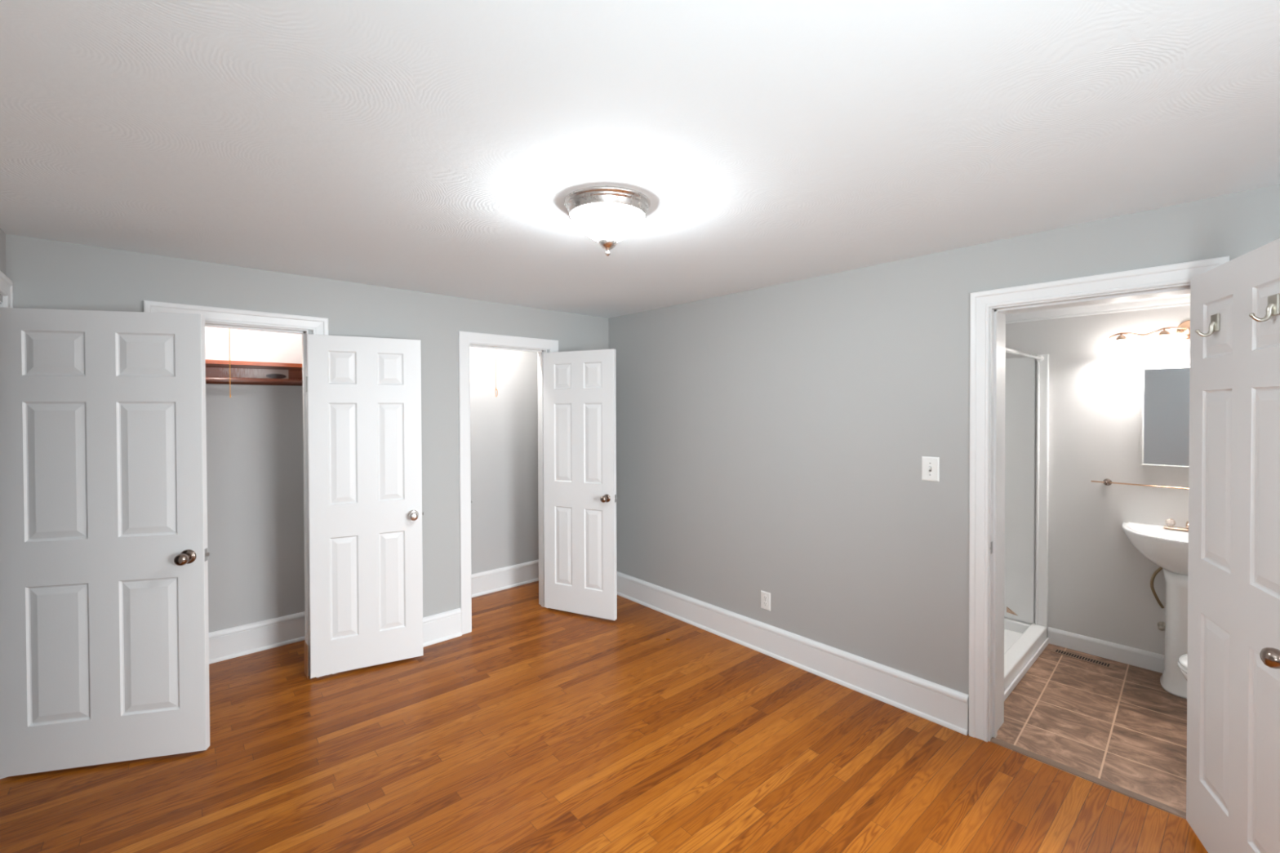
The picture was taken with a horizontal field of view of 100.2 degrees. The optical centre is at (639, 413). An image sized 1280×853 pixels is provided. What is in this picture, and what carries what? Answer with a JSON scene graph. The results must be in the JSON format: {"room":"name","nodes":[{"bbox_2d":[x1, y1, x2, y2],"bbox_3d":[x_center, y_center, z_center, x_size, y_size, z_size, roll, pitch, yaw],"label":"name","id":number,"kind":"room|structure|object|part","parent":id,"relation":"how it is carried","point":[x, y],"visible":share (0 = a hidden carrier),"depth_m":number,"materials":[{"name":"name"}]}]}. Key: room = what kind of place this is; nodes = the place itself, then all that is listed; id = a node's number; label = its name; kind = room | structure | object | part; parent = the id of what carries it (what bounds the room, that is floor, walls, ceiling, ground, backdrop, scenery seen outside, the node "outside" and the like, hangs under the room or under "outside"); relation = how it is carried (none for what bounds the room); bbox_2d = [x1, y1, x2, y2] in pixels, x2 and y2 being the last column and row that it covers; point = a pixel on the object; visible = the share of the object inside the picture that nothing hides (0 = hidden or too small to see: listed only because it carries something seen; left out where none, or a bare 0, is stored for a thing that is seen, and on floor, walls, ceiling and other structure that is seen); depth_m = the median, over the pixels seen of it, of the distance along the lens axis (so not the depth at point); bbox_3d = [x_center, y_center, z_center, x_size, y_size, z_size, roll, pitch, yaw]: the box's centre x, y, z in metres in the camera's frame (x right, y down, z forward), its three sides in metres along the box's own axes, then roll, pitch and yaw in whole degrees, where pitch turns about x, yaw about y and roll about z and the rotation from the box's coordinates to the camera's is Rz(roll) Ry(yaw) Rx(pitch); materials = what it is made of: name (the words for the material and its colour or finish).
{"room":"empty bedroom","nodes":[
{"label":"empty bedroom","id":0,"kind":"room"},
{"bbox_2d":[0,228,5,302],"bbox_3d":[-1.214,0.411,0.530,0.120,2.388,6.520,-1,1,-42],"label":"wall","id":1,"kind":"structure","parent":0,"point":[2,237],"depth_m":2.34,"materials":[{"name":"grey paint"}]},
{"bbox_2d":[0,301,5,779],"bbox_3d":[-2.547,0.557,2.007,0.120,2.071,0.787,-1,1,-42],"label":"trim","id":2,"kind":"structure","parent":1,"relation":"attached to","point":[1,303],"depth_m":2.32,"materials":[{"name":"white paint"}]},
{"bbox_2d":[0,270,13,307],"bbox_3d":[-2.495,0.502,2.054,0.022,2.180,0.945,-1,1,-42],"label":"trim","id":3,"kind":"structure","parent":1,"relation":"attached to","point":[6,283],"depth_m":2.33,"materials":[{"name":"white paint"}]},
{"bbox_2d":[4,234,608,678],"bbox_3d":[-1.589,0.379,3.596,3.437,2.388,0.130,-1,1,-42],"label":"wall","id":4,"kind":"structure","parent":0,"point":[49,274],"depth_m":3.41,"materials":[{"name":"grey paint"}]},
{"bbox_2d":[0,307,209,777],"bbox_3d":[-2.403,0.558,2.409,0.792,2.030,0.179,0,1,-14],"label":"door","id":5,"kind":"structure","parent":4,"relation":"in","point":[104,626],"depth_m":2.39,"materials":[{"name":"white paint"}]},
{"bbox_3d":[-2.076,0.662,2.433,0.054,0.054,0.068,0,1,-14],"label":"knob","id":6,"kind":"part","parent":5,"relation":"part of","materials":[{"name":"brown metal"}]},
{"bbox_3d":[-2.028,0.661,2.502,0.001,0.058,0.023,0,1,-14],"label":"latch plate","id":7,"kind":"part","parent":5,"relation":"part of","materials":[{"name":"silver metal"}]},
{"bbox_2d":[143,300,329,677],"bbox_3d":[-2.177,0.506,2.962,0.814,2.150,0.022,-1,1,-42],"label":"trim","id":8,"kind":"structure","parent":4,"relation":"attached to","point":[319,326],"depth_m":2.95,"materials":[{"name":"white paint"}]},
{"bbox_2d":[204,321,311,679],"bbox_3d":[-2.237,0.545,3.011,0.633,2.071,0.130,-1,1,-42],"label":"trim","id":9,"kind":"structure","parent":4,"relation":"attached to","point":[304,344],"depth_m":3.19,"materials":[{"name":"white paint"}]},
{"bbox_2d":[304,641,308,679],"bbox_3d":[-2.002,1.478,3.211,0.001,0.199,0.100,-1,1,-42],"label":"trim","id":10,"kind":"structure","parent":4,"relation":"attached to","point":[306,673],"depth_m":3.20,"materials":[{"name":"wood"}]},
{"bbox_2d":[306,333,423,678],"bbox_3d":[-1.677,0.546,3.299,0.640,2.024,0.171,-1,1,-27],"label":"door","id":11,"kind":"structure","parent":4,"relation":"in","point":[366,555],"depth_m":3.27,"materials":[{"name":"white paint"}]},
{"bbox_3d":[-1.425,0.646,3.369,0.054,0.054,0.064,-1,1,-27],"label":"knob","id":12,"kind":"part","parent":11,"relation":"part of","materials":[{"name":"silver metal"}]},
{"bbox_2d":[332,608,462,674],"bbox_3d":[-1.567,1.479,3.516,0.810,0.189,0.030,-1,1,-42],"label":"baseboard","id":13,"kind":"structure","parent":4,"relation":"attached to","point":[446,625],"depth_m":3.69,"materials":[{"name":"white paint"}]},
{"bbox_2d":[457,330,558,635],"bbox_3d":[-0.966,0.490,4.061,0.829,2.150,0.016,-1,1,-42],"label":"trim","id":14,"kind":"structure","parent":4,"relation":"attached to","point":[464,338],"depth_m":3.81,"materials":[{"name":"white paint"}]},
{"bbox_2d":[469,342,546,608],"bbox_3d":[-1.023,0.530,4.109,0.649,2.071,0.130,-1,1,-42],"label":"trim","id":15,"kind":"structure","parent":4,"relation":"attached to","point":[540,378],"depth_m":4.31,"materials":[{"name":"white paint"}]},
{"bbox_2d":[542,348,617,620],"bbox_3d":[-0.471,0.533,4.131,0.658,2.024,0.179,0,1,26],"label":"door","id":16,"kind":"structure","parent":4,"relation":"in","point":[580,387],"depth_m":4.10,"materials":[{"name":"white paint"}]},
{"bbox_3d":[-0.264,0.636,3.972,0.050,0.050,0.068,0,1,26],"label":"knob","id":17,"kind":"part","parent":16,"relation":"part of","materials":[{"name":"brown metal"}]},
{"bbox_2d":[204,326,538,632],"bbox_3d":[-2.039,0.374,4.093,3.437,2.388,0.128,-1,1,-42],"label":"wall","id":18,"kind":"structure","parent":0,"point":[255,460],"depth_m":3.64,"materials":[{"name":"grey paint"}]},
{"bbox_2d":[205,377,302,386],"bbox_3d":[-2.520,-0.195,3.201,1.535,0.043,0.043,-1,1,-42],"label":"closet rod","id":19,"kind":"object","parent":18,"relation":"attached to","point":[210,380],"visible":0.32,"depth_m":3.30,"materials":[{"name":"brown wood"}]},
{"bbox_2d":[205,359,302,379],"bbox_3d":[-2.603,-0.257,3.291,1.535,0.122,0.296,-1,1,-42],"label":"closet shelf","id":20,"kind":"object","parent":18,"relation":"attached to","point":[214,368],"visible":0.08,"depth_m":3.45,"materials":[{"name":"red wood"}]},
{"bbox_2d":[208,611,305,664],"bbox_3d":[-2.687,1.484,3.410,1.537,0.189,0.030,-1,1,-42],"label":"baseboard","id":21,"kind":"structure","parent":18,"relation":"attached to","point":[246,639],"depth_m":3.54,"materials":[{"name":"white paint"}]},
{"bbox_2d":[471,560,538,597],"bbox_3d":[-1.375,1.466,4.596,1.800,0.189,0.030,-1,1,-42],"label":"baseboard","id":22,"kind":"structure","parent":18,"relation":"attached to","point":[483,583],"depth_m":4.75,"materials":[{"name":"white paint"}]},
{"bbox_2d":[0,581,1208,852],"bbox_3d":[0.173,1.637,1.795,6.535,0.100,6.520,-1,1,-42],"label":"floor","id":23,"kind":"structure","parent":0,"point":[535,728],"depth_m":2.41,"materials":[{"name":"brown wood"}]},
{"bbox_2d":[1004,354,1048,701],"bbox_3d":[2.019,0.583,3.492,1.298,1.956,0.825,-1,1,-42],"label":"shower stall","id":24,"kind":"object","parent":23,"relation":"on","point":[1024,640],"visible":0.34,"depth_m":3.69,"materials":[{"name":"white"}]},
{"bbox_2d":[1006,606,1017,615],"bbox_3d":[2.622,1.395,3.773,0.014,0.047,0.068,-1,1,-42],"label":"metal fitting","id":25,"kind":"object","parent":24,"relation":"attached to","point":[1009,611],"visible":1,"depth_m":3.78,"materials":[{"name":"silver metal"}]},
{"bbox_3d":[2.472,0.532,3.947,0.013,1.844,0.719,-1,1,-42],"label":"surround panel","id":26,"kind":"part","parent":24,"relation":"part of","materials":[{"name":"white plastic"}]},
{"bbox_2d":[1005,347,1044,361],"bbox_3d":[2.243,-0.368,3.208,1.268,0.049,0.044,-1,1,-42],"label":"shower rod","id":27,"kind":"object","parent":24,"relation":"attached to","point":[1039,358],"visible":0.51,"depth_m":3.35,"materials":[{"name":"white metal"}]},
{"bbox_3d":[2.295,1.544,3.200,1.296,0.039,0.011,-1,1,-42],"label":"curb trim","id":28,"kind":"part","parent":24,"relation":"part of","materials":[{"name":"white paint"}]},
{"bbox_2d":[1050,648,1115,669],"bbox_3d":[2.811,1.558,3.405,0.080,0.005,0.310,-1,1,-40],"label":"floor vent","id":29,"kind":"object","parent":23,"relation":"in","point":[1061,652],"visible":1,"depth_m":3.40,"materials":[{"name":"brown metal"}]},
{"bbox_2d":[1121,521,1188,698],"bbox_3d":[3.059,1.121,2.993,0.434,0.883,0.582,-1,1,-42],"label":"pedestal sink","id":30,"kind":"object","parent":23,"relation":"on","point":[1167,548],"visible":0.46,"depth_m":2.98,"materials":[{"name":"white ceramic"}]},
{"bbox_2d":[1150,567,1164,608],"bbox_3d":[3.090,1.032,3.195,0.071,0.269,0.062,-1,1,-42],"label":"supply hose","id":31,"kind":"object","parent":30,"relation":"attached to","point":[1159,569],"visible":0.96,"depth_m":3.19,"materials":[{"name":"brown"}]},
{"bbox_2d":[1163,518,1188,531],"bbox_3d":[3.125,0.646,3.063,0.138,0.064,0.187,-1,1,-42],"label":"sink faucet","id":32,"kind":"object","parent":30,"relation":"on","point":[1170,522],"visible":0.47,"depth_m":3.12,"materials":[{"name":"silver metal"}]},
{"bbox_3d":[3.112,0.645,3.142,0.047,0.046,0.045,-1,1,-42],"label":"handle","id":33,"kind":"part","parent":32,"relation":"part of","materials":[{"name":"white plastic"}]},
{"bbox_3d":[3.127,0.643,3.050,0.125,0.057,0.022,-1,1,-42],"label":"spout","id":34,"kind":"part","parent":32,"relation":"part of","materials":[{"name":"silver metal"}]},
{"bbox_2d":[1177,653,1187,680],"bbox_3d":[2.775,1.185,2.291,0.440,0.774,0.670,-1,1,-42],"label":"toilet","id":35,"kind":"object","parent":23,"relation":"on","point":[1183,660],"visible":0.13,"depth_m":2.49,"materials":[{"name":"white ceramic"}]},
{"bbox_3d":[2.710,1.185,2.364,0.374,0.019,0.475,-1,1,-42],"label":"seat","id":36,"kind":"part","parent":35,"relation":"part of","materials":[{"name":"white plastic"}]},
{"bbox_3d":[2.711,1.164,2.363,0.372,0.020,0.473,-1,1,-42],"label":"lid","id":37,"kind":"part","parent":35,"relation":"part of","materials":[{"name":"white ceramic"}]},
{"bbox_3d":[2.738,1.383,2.335,0.360,0.376,0.542,-1,1,-42],"label":"bowl","id":38,"kind":"part","parent":35,"relation":"part of","materials":[{"name":"white ceramic"}]},
{"bbox_2d":[0,0,1279,318],"bbox_3d":[-0.354,-0.845,1.298,5.135,0.100,6.520,-1,1,-42],"label":"ceiling","id":39,"kind":"structure","parent":0,"point":[438,147],"depth_m":1.50,"materials":[{"name":"white paint"}]},
{"bbox_2d":[229,328,231,397],"bbox_3d":[-2.382,-0.449,3.101,0.110,0.718,0.110,-1,1,-42],"label":"pull cord","id":40,"kind":"object","parent":39,"relation":"hanging from","point":[229,328],"visible":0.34,"depth_m":3.07,"materials":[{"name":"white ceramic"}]},
{"bbox_2d":[495,348,497,396],"bbox_3d":[-1.154,-0.476,4.211,0.110,0.696,0.110,-1,1,-42],"label":"pull cord","id":41,"kind":"object","parent":39,"relation":"hanging from","point":[495,348],"visible":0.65,"depth_m":4.18,"materials":[{"name":"white ceramic"}]},
{"bbox_2d":[564,186,650,256],"bbox_3d":[-0.124,-0.704,2.054,0.330,0.200,0.330,-1,1,-42],"label":"ceiling lamp","id":42,"kind":"object","parent":39,"relation":"attached to","point":[607,215],"visible":1,"depth_m":1.96,"materials":[{"name":"white glass"}]},
{"bbox_3d":[-0.124,-0.718,2.054,0.278,0.112,0.278,-1,1,-42],"label":"lamp shade","id":43,"kind":"part","parent":42,"relation":"part of","materials":[{"name":"white glass"}]},
{"bbox_2d":[608,183,1279,694],"bbox_3d":[1.426,0.375,2.999,0.235,2.388,6.400,-1,1,-42],"label":"wall","id":44,"kind":"structure","parent":0,"point":[774,440],"depth_m":3.11,"materials":[{"name":"grey paint"}]},
{"bbox_2d":[760,590,770,611],"bbox_3d":[0.820,1.226,3.501,0.008,0.116,0.073,-1,1,-42],"label":"wall outlet","id":45,"kind":"object","parent":44,"relation":"attached to","point":[765,596],"visible":1,"depth_m":3.50,"materials":[{"name":"white plastic"}]},
{"bbox_2d":[616,571,968,735],"bbox_3d":[0.663,1.470,3.662,0.030,0.189,2.807,-1,1,-42],"label":"baseboard","id":46,"kind":"structure","parent":44,"relation":"attached to","point":[946,707],"depth_m":3.22,"materials":[{"name":"white paint"}]},
{"bbox_2d":[921,456,939,481],"bbox_3d":[1.485,0.286,2.744,0.019,0.124,0.083,-1,1,-42],"label":"light switch","id":47,"kind":"object","parent":44,"relation":"attached to","point":[930,465],"visible":1,"depth_m":2.74,"materials":[{"name":"white plastic"}]},
{"bbox_2d":[989,541,992,554],"bbox_3d":[1.678,0.643,2.558,0.011,0.056,0.041,0,1,35],"label":"strike plate","id":48,"kind":"object","parent":44,"relation":"attached to","point":[991,543],"visible":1,"depth_m":2.56,"materials":[{"name":"silver metal"}]},
{"bbox_2d":[990,737,1186,819],"bbox_3d":[1.921,1.572,2.332,0.045,0.006,0.674,-1,1,-42],"label":"trim","id":49,"kind":"structure","parent":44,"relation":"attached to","point":[1131,794],"depth_m":2.30,"materials":[{"name":"brown"}]},
{"bbox_2d":[988,283,1190,742],"bbox_3d":[1.986,0.536,2.383,0.235,2.077,0.686,-1,1,-42],"label":"trim","id":50,"kind":"structure","parent":44,"relation":"attached to","point":[997,314],"depth_m":2.58,"materials":[{"name":"white paint"}]},
{"bbox_2d":[968,256,1229,742],"bbox_3d":[1.891,0.497,2.296,0.022,2.156,0.844,-1,1,-42],"label":"trim","id":51,"kind":"structure","parent":44,"relation":"attached to","point":[980,302],"depth_m":2.56,"materials":[{"name":"white paint"}]},
{"bbox_2d":[1186,238,1279,852],"bbox_3d":[1.934,0.526,1.705,0.179,2.060,0.738,0,1,27],"label":"door","id":52,"kind":"structure","parent":44,"relation":"in","point":[1233,774],"depth_m":1.74,"materials":[{"name":"white paint"}]},
{"bbox_2d":[1195,313,1220,337],"bbox_3d":[1.966,-0.304,1.859,0.056,0.077,0.048,0,1,27],"label":"robe hook","id":53,"kind":"object","parent":52,"relation":"attached to","point":[1214,326],"visible":1,"depth_m":1.85,"materials":[{"name":"silver metal"}]},
{"bbox_3d":[1.966,-0.292,1.859,0.056,0.053,0.017,0,1,27],"label":"hook arm","id":54,"kind":"part","parent":53,"relation":"part of","materials":[{"name":"silver metal"}]},
{"bbox_3d":[1.986,-0.312,1.849,0.008,0.060,0.048,0,1,27],"label":"hook plate","id":55,"kind":"part","parent":53,"relation":"part of","materials":[{"name":"silver metal"}]},
{"bbox_2d":[1248,293,1279,322],"bbox_3d":[1.815,-0.305,1.561,0.056,0.077,0.048,0,1,27],"label":"robe hook","id":56,"kind":"object","parent":52,"relation":"attached to","point":[1273,308],"visible":1,"depth_m":1.55,"materials":[{"name":"silver metal"}]},
{"bbox_3d":[1.815,-0.293,1.561,0.056,0.053,0.017,0,1,27],"label":"hook arm","id":57,"kind":"part","parent":56,"relation":"part of","materials":[{"name":"silver metal"}]},
{"bbox_3d":[1.836,-0.313,1.550,0.008,0.060,0.048,0,1,27],"label":"hook plate","id":58,"kind":"part","parent":56,"relation":"part of","materials":[{"name":"silver metal"}]},
{"bbox_3d":[1.751,0.673,1.466,0.068,0.054,0.054,0,1,27],"label":"knob","id":59,"kind":"part","parent":52,"relation":"part of","materials":[{"name":"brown metal"}]},
{"bbox_2d":[1004,305,1190,655],"bbox_3d":[3.075,0.417,3.365,0.100,2.285,2.630,-1,1,-42],"label":"wall","id":60,"kind":"structure","parent":0,"point":[1099,583],"depth_m":3.42,"materials":[{"name":"white paint"}]},
{"bbox_2d":[1005,293,1190,324],"bbox_3d":[3.008,-0.678,3.296,0.070,0.092,2.430,-1,1,-42],"label":"crown molding","id":61,"kind":"structure","parent":60,"relation":"attached to","point":[1179,300],"depth_m":3.40,"materials":[{"name":"white paint"}]},
{"bbox_2d":[1048,626,1164,673],"bbox_3d":[3.310,1.510,3.035,0.016,0.106,1.612,-1,1,-42],"label":"baseboard","id":62,"kind":"structure","parent":60,"relation":"attached to","point":[1143,659],"depth_m":3.40,"materials":[{"name":"white paint"}]},
{"bbox_2d":[1090,479,1188,489],"bbox_3d":[3.118,0.440,3.192,0.066,0.043,0.655,-1,1,-42],"label":"towel bar","id":63,"kind":"object","parent":60,"relation":"attached to","point":[1106,482],"visible":0.49,"depth_m":3.28,"materials":[{"name":"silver metal"}]},
{"bbox_3d":[2.948,0.438,3.381,0.066,0.043,0.043,-1,1,-42],"label":"post","id":64,"kind":"part","parent":63,"relation":"part of","materials":[{"name":"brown metal"}]},
{"bbox_2d":[1109,320,1190,355],"bbox_3d":[3.153,-0.447,3.072,0.158,0.193,0.695,-1,1,-42],"label":"vanity light","id":65,"kind":"object","parent":60,"relation":"attached to","point":[1164,342],"visible":0.53,"depth_m":3.14,"materials":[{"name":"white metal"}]},
{"bbox_3d":[2.940,-0.403,3.271,0.108,0.088,0.108,-1,1,-42],"label":"lamp shade","id":66,"kind":"part","parent":65,"relation":"part of","materials":[{"name":"white glass"}]},
{"bbox_3d":[3.066,-0.411,3.132,0.108,0.088,0.108,-1,1,-42],"label":"lamp shade","id":67,"kind":"part","parent":65,"relation":"part of","materials":[{"name":"white glass"}]},
{"bbox_3d":[3.177,-0.486,3.093,0.095,0.116,0.116,-1,1,-42],"label":"plate","id":68,"kind":"part","parent":65,"relation":"part of","materials":[{"name":"pink metal"}]},
{"bbox_2d":[1157,621,1164,631],"bbox_3d":[3.119,1.276,3.200,0.070,0.044,0.044,-1,1,-42],"label":"shutoff valve","id":69,"kind":"object","parent":60,"relation":"attached to","point":[1161,624],"visible":0.89,"depth_m":3.19,"materials":[{"name":"silver metal"}]},
{"bbox_2d":[1142,366,1189,467],"bbox_3d":[3.206,0.022,3.123,0.021,0.590,0.404,-1,1,-42],"label":"wall mirror","id":70,"kind":"object","parent":60,"relation":"attached to","point":[1165,390],"visible":0.44,"depth_m":3.19,"materials":[{"name":"white mirror"}]}
]}

